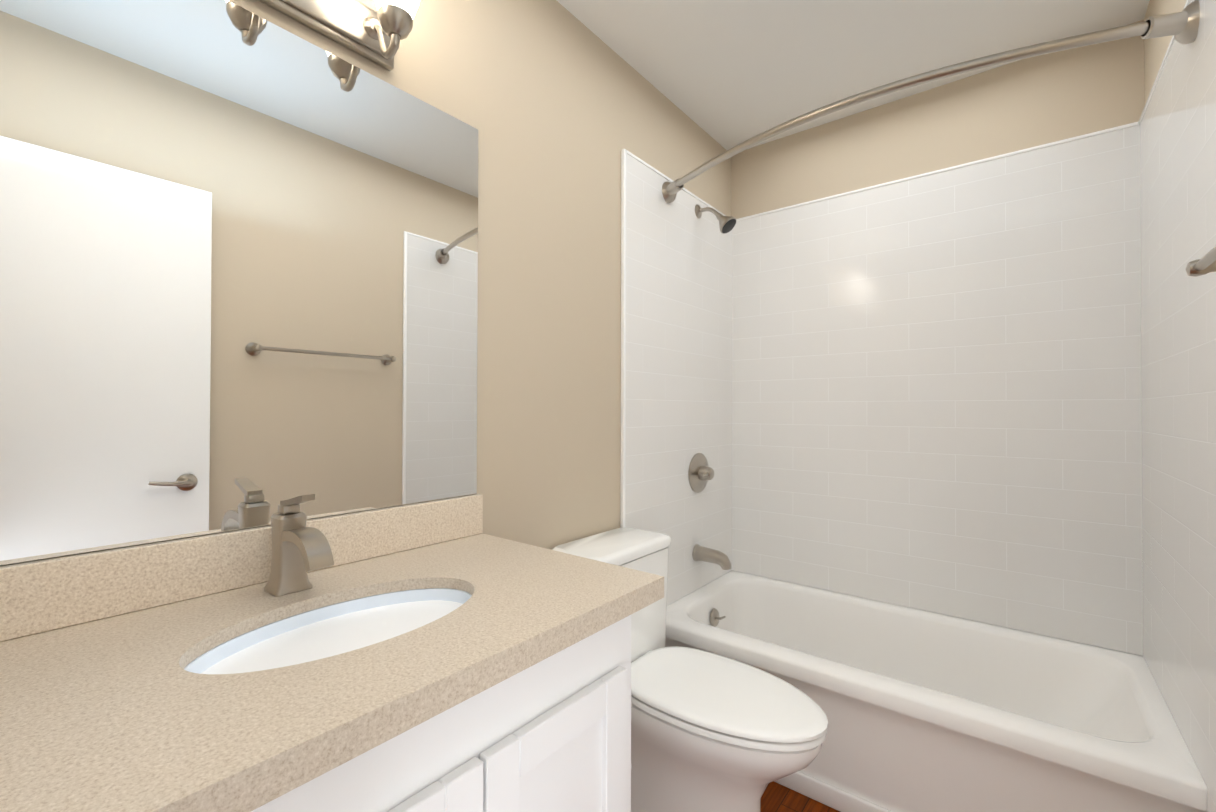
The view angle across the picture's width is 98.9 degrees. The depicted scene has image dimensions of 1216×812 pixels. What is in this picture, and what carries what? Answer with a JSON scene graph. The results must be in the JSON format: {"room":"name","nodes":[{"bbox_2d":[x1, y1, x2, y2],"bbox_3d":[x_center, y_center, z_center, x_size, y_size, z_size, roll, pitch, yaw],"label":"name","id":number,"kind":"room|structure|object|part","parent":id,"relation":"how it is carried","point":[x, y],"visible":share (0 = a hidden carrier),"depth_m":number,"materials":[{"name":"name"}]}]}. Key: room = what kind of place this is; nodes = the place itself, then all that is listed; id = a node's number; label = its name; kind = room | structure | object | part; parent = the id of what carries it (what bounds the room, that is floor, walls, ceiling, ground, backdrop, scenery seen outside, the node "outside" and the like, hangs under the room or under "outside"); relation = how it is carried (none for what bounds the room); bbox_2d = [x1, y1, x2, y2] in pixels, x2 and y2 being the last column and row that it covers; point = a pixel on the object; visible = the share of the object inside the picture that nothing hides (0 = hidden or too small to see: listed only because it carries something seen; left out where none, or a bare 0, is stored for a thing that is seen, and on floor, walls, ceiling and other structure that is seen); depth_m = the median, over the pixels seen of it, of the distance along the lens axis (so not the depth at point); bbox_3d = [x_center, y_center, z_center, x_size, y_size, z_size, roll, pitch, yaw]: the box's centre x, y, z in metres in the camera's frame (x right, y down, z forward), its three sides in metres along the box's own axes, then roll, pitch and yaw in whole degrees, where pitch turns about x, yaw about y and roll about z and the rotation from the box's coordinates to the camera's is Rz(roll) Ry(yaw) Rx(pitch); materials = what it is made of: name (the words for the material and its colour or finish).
{"room":"bathroom","nodes":[
{"label":"bathroom","id":0,"kind":"room"},
{"bbox_2d":[0,0,730,565],"bbox_3d":[-0.253,-0.023,1.560,0.128,2.440,2.840,0,-1,39],"label":"wall","id":1,"kind":"structure","parent":0,"point":[238,266],"depth_m":1.03,"materials":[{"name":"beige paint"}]},
{"bbox_2d":[259,0,419,70],"bbox_3d":[-0.572,-0.825,0.924,0.184,0.214,0.516,0,-1,39],"label":"sconce","id":2,"kind":"object","parent":1,"relation":"attached to","point":[362,29],"visible":1,"depth_m":1.06,"materials":[{"name":"silver metal"}]},
{"bbox_2d":[620,149,725,527],"bbox_3d":[0.324,0.147,2.180,0.016,2.112,0.883,0,-1,39],"label":"trim","id":3,"kind":"structure","parent":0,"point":[624,152],"depth_m":1.84,"materials":[{"name":"white"}]},
{"bbox_2d":[626,154,731,605],"bbox_3d":[0.327,0.153,2.188,0.012,2.100,0.867,0,-1,39],"label":"wall panel","id":4,"kind":"structure","parent":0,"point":[678,334],"depth_m":2.13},
{"bbox_2d":[688,453,713,492],"bbox_3d":[0.418,0.289,2.236,0.067,0.172,0.172,0,-1,39],"label":"shower valve","id":5,"kind":"object","parent":4,"relation":"attached to","point":[700,473],"visible":0.98,"depth_m":2.22,"materials":[{"name":"silver metal"}]},
{"bbox_2d":[692,544,730,569],"bbox_3d":[0.444,0.636,2.193,0.159,0.081,0.072,0,-1,39],"label":"tub spout","id":6,"kind":"object","parent":4,"relation":"attached to","point":[709,555],"visible":1,"depth_m":2.18,"materials":[{"name":"silver metal"}]},
{"bbox_2d":[695,204,735,233],"bbox_3d":[0.459,-0.801,2.208,0.173,0.150,0.080,0,-1,39],"label":"shower head","id":7,"kind":"object","parent":4,"relation":"attached to","point":[727,224],"visible":1,"depth_m":2.18},
{"bbox_2d":[662,0,1199,202],"bbox_3d":[0.719,-0.841,1.555,1.436,0.104,0.272,0,-1,39],"label":"curtain rod","id":8,"kind":"object","parent":4,"relation":"attached to","point":[1182,27],"visible":0.98,"depth_m":1.26,"materials":[{"name":"silver metal"}]},
{"bbox_2d":[761,781,839,811],"bbox_3d":[0.342,1.254,1.072,1.660,0.120,2.840,0,-1,39],"label":"floor","id":9,"kind":"structure","parent":0,"point":[776,797],"depth_m":1.57,"materials":[{"name":"brown wood"}]},
{"bbox_2d":[0,494,663,811],"bbox_3d":[-0.455,0.669,0.750,0.572,1.042,1.087,0,-1,39],"label":"bathroom vanity","id":10,"kind":"object","parent":9,"relation":"on","point":[444,655],"visible":1,"depth_m":0.74,"materials":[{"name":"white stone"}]},
{"bbox_2d":[0,494,482,641],"bbox_3d":[-0.670,0.274,0.925,0.021,0.100,1.087,0,-1,39],"label":"backsplash","id":11,"kind":"structure","parent":10,"relation":"on","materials":[{"name":"stone"}]},
{"bbox_2d":[264,494,333,596],"bbox_3d":[-0.526,0.236,0.891,0.166,0.175,0.060,0,-1,39],"label":"faucet","id":12,"kind":"object","parent":10,"relation":"on","point":[298,549],"depth_m":0.90,"materials":[{"name":"silver metal"}]},
{"bbox_2d":[184,588,471,673],"bbox_3d":[-0.397,0.416,0.806,0.275,0.142,0.462,0,-1,39],"label":"basin","id":13,"kind":"object","parent":10,"relation":"in","point":[336,625],"depth_m":0.84,"materials":[{"name":"white ceramic"}]},
{"bbox_2d":[552,527,827,811],"bbox_3d":[0.227,0.810,1.462,0.740,0.775,0.400,0,-1,39],"label":"toilet","id":14,"kind":"object","parent":9,"relation":"on","point":[711,732],"visible":0.75,"depth_m":1.35,"materials":[{"name":"white ceramic"}]},
{"bbox_3d":[0.293,0.774,1.410,0.574,0.045,0.346,0,-1,39],"label":"seat","id":15,"kind":"part","parent":14,"relation":"part of","materials":[{"name":"white plastic"}]},
{"bbox_2d":[665,571,1206,811],"bbox_3d":[0.921,0.997,1.798,1.416,0.410,0.742,0,-1,39],"label":"bathtub","id":16,"kind":"object","parent":9,"relation":"on","point":[925,711],"visible":0.73,"depth_m":1.55,"materials":[{"name":"white ceramic"}]},
{"bbox_2d":[557,0,1149,149],"bbox_3d":[0.349,-1.305,1.093,1.660,0.120,2.840,0,-1,39],"label":"ceiling","id":17,"kind":"structure","parent":0,"point":[727,74],"depth_m":1.77,"materials":[{"name":"white paint"}]},
{"bbox_2d":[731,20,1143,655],"bbox_3d":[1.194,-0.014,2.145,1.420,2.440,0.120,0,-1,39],"label":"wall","id":18,"kind":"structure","parent":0,"point":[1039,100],"depth_m":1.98,"materials":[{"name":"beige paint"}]},
{"bbox_2d":[736,122,1138,220],"bbox_3d":[1.154,-0.901,2.099,1.396,0.012,0.016,0,-1,39],"label":"trim","id":19,"kind":"structure","parent":18,"relation":"attached to","point":[975,162],"depth_m":1.96,"materials":[{"name":"white"}]},
{"bbox_2d":[732,125,1142,655],"bbox_3d":[1.153,-0.051,2.094,1.420,1.688,0.012,0,-1,39],"label":"wall panel","id":20,"kind":"structure","parent":18,"relation":"attached to","point":[936,393],"depth_m":1.96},
{"bbox_2d":[1144,0,1186,105],"bbox_3d":[0.948,-0.028,0.602,0.120,2.440,2.840,0,-1,39],"label":"wall","id":21,"kind":"structure","parent":0,"point":[1155,49],"depth_m":1.52,"materials":[{"name":"beige paint"}]},
{"bbox_2d":[1138,0,1189,123],"bbox_3d":[1.415,0.143,1.296,0.016,2.112,0.904,0,-1,39],"label":"trim","id":22,"kind":"structure","parent":21,"relation":"attached to","point":[1160,69],"depth_m":1.41,"materials":[{"name":"white"}]},
{"bbox_2d":[1140,0,1215,811],"bbox_3d":[1.422,0.149,1.302,0.012,2.100,0.888,0,-1,39],"label":"wall panel","id":23,"kind":"structure","parent":21,"relation":"attached to","point":[1177,235],"depth_m":1.23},
{"bbox_2d":[1185,246,1215,276],"bbox_3d":[0.872,-0.244,0.669,0.080,0.054,0.635,0,-1,39],"label":"bar","id":24,"kind":"object","parent":21,"relation":"attached to","point":[1205,264],"visible":1,"depth_m":0.90,"materials":[{"name":"silver metal"}]}
]}

